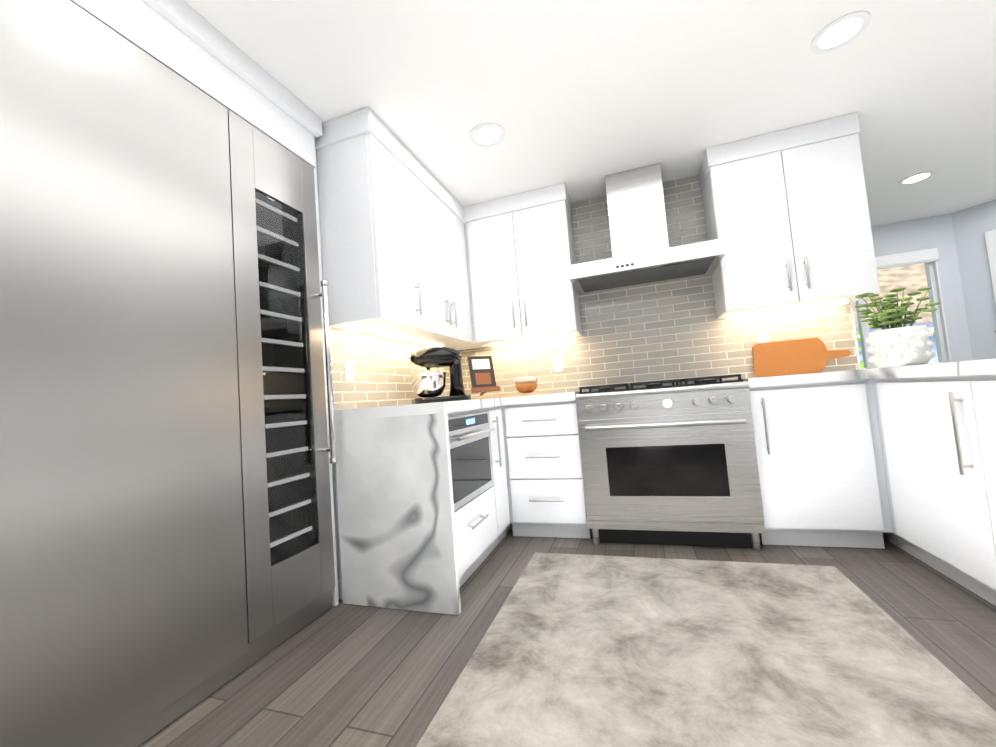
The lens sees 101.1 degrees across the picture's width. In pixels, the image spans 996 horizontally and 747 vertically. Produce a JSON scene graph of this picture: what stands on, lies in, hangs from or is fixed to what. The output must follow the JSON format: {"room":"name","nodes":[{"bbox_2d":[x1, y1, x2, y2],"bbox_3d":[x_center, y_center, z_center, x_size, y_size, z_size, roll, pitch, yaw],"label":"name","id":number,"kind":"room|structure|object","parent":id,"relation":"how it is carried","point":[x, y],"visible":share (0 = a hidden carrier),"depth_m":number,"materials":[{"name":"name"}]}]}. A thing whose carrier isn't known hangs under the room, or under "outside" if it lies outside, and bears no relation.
{"room":"kitchen","nodes":[
{"label":"kitchen","id":0,"kind":"room"},
{"bbox_2d":[315,149,344,597],"bbox_3d":[-0.693,-0.061,2.795,0.140,2.400,1.525,-6,-4,18],"label":"wall","id":1,"kind":"structure","parent":0,"point":[322,279],"depth_m":2.09,"materials":[{"name":"paint"}]},
{"bbox_2d":[315,107,422,336],"bbox_3d":[-0.698,-0.772,2.244,0.328,1.048,0.390,-6,-4,18],"label":"upper cabinet","id":2,"kind":"object","parent":1,"relation":"attached to","point":[414,250],"depth_m":2.08,"materials":[{"name":"white wood"}]},
{"bbox_2d":[383,152,474,346],"bbox_3d":[-0.510,-0.752,2.799,0.328,1.048,0.783,-6,-4,18],"label":"upper cabinet","id":3,"kind":"object","parent":1,"relation":"attached to","point":[442,229],"depth_m":2.70,"materials":[{"name":"white wood"}]},
{"bbox_2d":[138,528,995,746],"bbox_3d":[-1.650,1.044,-0.060,16.450,0.001,11.830,-6,-4,18],"label":"floor","id":4,"kind":"structure","parent":0,"point":[341,674],"depth_m":1.49,"materials":[{"name":"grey wood"}]},
{"bbox_2d":[0,0,338,746],"bbox_3d":[-1.447,-0.093,1.302,0.875,2.398,1.748,-6,-4,18],"label":"fridge","id":5,"kind":"object","parent":4,"relation":"on","point":[168,456],"visible":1,"depth_m":1.26,"materials":[{"name":"silver metal"}]},
{"bbox_2d":[332,403,507,614],"bbox_3d":[-0.405,0.649,2.194,0.648,0.870,0.649,-6,-4,18],"label":"base cabinet","id":6,"kind":"object","parent":4,"relation":"on","point":[435,503],"depth_m":1.90,"materials":[{"name":"white stone"}]},
{"bbox_2d":[334,399,503,418],"bbox_3d":[-0.298,0.206,2.643,0.648,0.050,1.538,-6,-4,18],"label":"countertop","id":7,"kind":"structure","parent":6,"relation":"on","point":[448,406],"depth_m":1.93,"materials":[{"name":"white stone"}]},
{"bbox_2d":[406,347,470,403],"bbox_3d":[-0.390,0.005,2.678,0.380,0.366,0.368,-6,-4,18],"label":"stand mixer","id":8,"kind":"object","parent":7,"relation":"on","point":[428,386],"visible":1,"depth_m":2.61,"materials":[{"name":"black metal"}]},
{"bbox_2d":[467,356,546,399],"bbox_3d":[0.040,0.012,3.028,0.540,0.328,0.334,-4,-4,-10],"label":"cookbook","id":9,"kind":"object","parent":7,"relation":"on","point":[482,375],"visible":0.98,"depth_m":3.06,"materials":[{"name":"brown paper"}]},
{"bbox_2d":[496,407,515,535],"bbox_3d":[-0.275,0.665,2.619,0.622,0.870,0.239,-6,-4,18],"label":"base cabinet","id":10,"kind":"object","parent":4,"relation":"on","point":[500,423],"depth_m":2.64,"materials":[{"name":"white wood"}]},
{"bbox_2d":[504,399,591,538],"bbox_3d":[0.381,0.631,2.885,0.503,0.870,0.618,-6,-4,18],"label":"base cabinet","id":11,"kind":"object","parent":4,"relation":"on","point":[545,461],"depth_m":2.59,"materials":[{"name":"white wood"}]},
{"bbox_2d":[504,391,586,406],"bbox_3d":[0.364,0.170,2.891,0.453,0.050,0.648,-6,-4,18],"label":"countertop","id":12,"kind":"structure","parent":11,"relation":"on","point":[567,397],"depth_m":2.59,"materials":[{"name":"white stone"}]},
{"bbox_2d":[576,374,764,550],"bbox_3d":[1.031,0.522,2.588,0.924,0.948,0.752,-6,-4,18],"label":"range","id":13,"kind":"object","parent":4,"relation":"on","point":[671,462],"visible":1,"depth_m":2.30,"materials":[{"name":"silver metal"}]},
{"bbox_2d":[416,552,995,746],"bbox_3d":[0.507,0.935,0.995,1.444,0.011,2.444,-6,-4,18],"label":"kitchen rug","id":14,"kind":"object","parent":4,"relation":"on","point":[576,650],"visible":1,"depth_m":1.31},
{"bbox_2d":[749,379,887,548],"bbox_3d":[1.766,0.495,2.422,0.563,0.870,0.618,-6,-4,18],"label":"base cabinet","id":15,"kind":"object","parent":4,"relation":"on","point":[819,468],"depth_m":2.14,"materials":[{"name":"white wood"}]},
{"bbox_2d":[725,369,863,386],"bbox_3d":[1.702,0.039,2.444,0.513,0.050,0.648,-6,-4,18],"label":"countertop","id":16,"kind":"structure","parent":15,"relation":"on","point":[838,376],"depth_m":2.14,"materials":[{"name":"white stone"}]},
{"bbox_2d":[872,375,995,605],"bbox_3d":[2.140,0.415,1.596,0.720,0.870,0.598,-6,-4,18],"label":"base cabinet","id":17,"kind":"object","parent":4,"relation":"on","point":[922,424],"depth_m":1.69,"materials":[{"name":"white wood"}]},
{"bbox_2d":[960,375,995,602],"bbox_3d":[1.949,0.395,1.029,0.720,0.870,0.600,-6,-4,18],"label":"base cabinet","id":18,"kind":"object","parent":4,"relation":"on","point":[979,390],"depth_m":1.43,"materials":[{"name":"white wood"}]},
{"bbox_2d":[183,0,995,225],"bbox_3d":[-1.848,-1.501,0.097,16.450,0.315,11.830,-6,-4,18],"label":"ceiling","id":19,"kind":"structure","parent":0,"point":[581,99],"depth_m":1.99,"materials":[{"name":"paint"}]},
{"bbox_2d":[469,123,505,146],"bbox_3d":[-0.059,-1.342,2.312,0.206,0.004,0.206,-3,-4,-26],"label":"recessed light","id":20,"kind":"object","parent":19,"relation":"in","point":[486,133],"depth_m":2.31,"materials":[{"name":"white plastic"}]},
{"bbox_2d":[811,11,871,53],"bbox_3d":[1.502,-1.494,1.800,0.206,0.004,0.206,-3,-4,-26],"label":"recessed light","id":21,"kind":"object","parent":19,"relation":"in","point":[840,30],"depth_m":1.79,"materials":[{"name":"white plastic"}]},
{"bbox_2d":[898,171,934,185],"bbox_3d":[3.316,-1.546,3.249,0.206,0.004,0.206,-3,-4,-26],"label":"recessed light","id":22,"kind":"object","parent":19,"relation":"in","point":[928,174],"depth_m":3.24,"materials":[{"name":"white plastic"}]},
{"bbox_2d":[752,337,850,377],"bbox_3d":[1.961,-0.108,2.657,0.539,0.233,0.067,-6,-4,18],"label":"cutting board","id":23,"kind":"object","parent":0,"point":[795,356],"visible":0.88,"depth_m":2.66,"materials":[{"name":"brown wood"}]},
{"bbox_2d":[871,213,970,361],"bbox_3d":[3.515,-0.287,4.426,2.320,2.400,0.140,-6,-4,18],"label":"wall","id":24,"kind":"structure","parent":0,"point":[931,232],"depth_m":4.08,"materials":[{"name":"paint"}]},
{"bbox_2d":[853,248,950,369],"bbox_3d":[3.761,-0.556,4.307,1.550,1.254,0.145,-6,-4,18],"label":"window","id":25,"kind":"structure","parent":24,"relation":"in","point":[928,258],"depth_m":4.13,"materials":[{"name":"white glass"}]},
{"bbox_2d":[864,359,995,378],"bbox_3d":[2.125,-0.070,1.197,1.094,0.050,2.990,-6,-4,18],"label":"countertop","id":26,"kind":"structure","parent":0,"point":[986,366],"depth_m":1.58,"materials":[{"name":"white stone"}]},
{"bbox_2d":[854,287,939,367],"bbox_3d":[1.782,-0.206,1.834,0.275,0.348,0.246,-6,-4,18],"label":"potted plant","id":27,"kind":"object","parent":26,"relation":"on","point":[897,344],"visible":1,"depth_m":1.78,"materials":[{"name":"white ceramic"}]},
{"bbox_2d":[951,200,995,360],"bbox_3d":[5.029,-0.475,3.277,1.300,2.400,1.020,-6,-4,18],"label":"wall","id":28,"kind":"structure","parent":0,"point":[957,239],"depth_m":3.93,"materials":[{"name":"paint"}]},
{"bbox_2d":[985,229,995,303],"bbox_3d":[4.883,-0.317,3.375,0.028,2.120,0.950,-3,-4,-27],"label":"door frame","id":29,"kind":"structure","parent":28,"relation":"attached to","point":[990,237],"depth_m":3.82,"materials":[{"name":"white wood"}]},
{"bbox_3d":[0.914,-0.162,3.182,2.950,2.400,0.230,-6,-4,18],"label":"wall","id":30,"kind":"structure","parent":0,"visible":0},
{"bbox_2d":[330,327,449,409],"bbox_3d":[-0.622,-0.014,2.761,0.006,0.449,1.470,-6,-4,18],"label":"backsplash","id":31,"kind":"structure","parent":30,"relation":"attached to","point":[382,377],"depth_m":2.41,"materials":[{"name":"tile"}]},
{"bbox_2d":[344,359,354,380],"bbox_3d":[-0.800,-0.018,2.209,0.007,0.116,0.072,-6,-4,18],"label":"electrical outlet plate","id":32,"kind":"object","parent":31,"relation":"attached to","point":[349,367],"depth_m":2.20,"materials":[{"name":"white plastic"}]},
{"bbox_2d":[463,183,581,346],"bbox_3d":[0.180,-0.784,3.156,0.797,1.048,0.328,-6,-4,18],"label":"upper cabinet","id":33,"kind":"object","parent":30,"relation":"attached to","point":[520,247],"depth_m":2.99,"materials":[{"name":"white wood"}]},
{"bbox_2d":[568,163,725,294],"bbox_3d":[0.954,-1.019,2.808,0.920,0.740,0.494,-6,-4,18],"label":"range hood","id":34,"kind":"object","parent":30,"relation":"attached to","point":[643,253],"visible":1,"depth_m":2.74,"materials":[{"name":"silver metal"}]},
{"bbox_2d":[457,174,860,396],"bbox_3d":[0.906,-0.630,3.076,2.809,1.479,0.008,-6,-4,18],"label":"backsplash","id":35,"kind":"structure","parent":30,"relation":"attached to","point":[666,331],"depth_m":2.98,"materials":[{"name":"tile"}]},
{"bbox_2d":[553,356,562,371],"bbox_3d":[0.468,-0.076,3.199,0.072,0.116,0.007,-6,-4,18],"label":"electrical outlet plate","id":36,"kind":"object","parent":35,"relation":"attached to","point":[557,361],"depth_m":3.20,"materials":[{"name":"white plastic"}]},
{"bbox_2d":[757,334,769,342],"bbox_3d":[1.790,-0.205,2.757,0.072,0.116,0.007,-6,-4,18],"label":"electrical outlet plate","id":37,"kind":"object","parent":35,"relation":"attached to","point":[764,337],"depth_m":2.76,"materials":[{"name":"white plastic"}]},
{"bbox_2d":[699,112,879,318],"bbox_3d":[1.797,-0.942,2.615,0.774,1.048,0.328,-6,-4,18],"label":"upper cabinet","id":38,"kind":"object","parent":30,"relation":"attached to","point":[789,207],"depth_m":2.46,"materials":[{"name":"white wood"}]},
{"label":"outside","id":39,"kind":"structure","parent":0,"visible":0},
{"bbox_2d":[852,263,938,368],"bbox_3d":[23.520,-13.670,34.486,100.000,30.378,68.630,-6,-4,18],"label":"view","id":40,"kind":"structure","parent":39,"point":[890,278],"depth_m":31.20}
]}

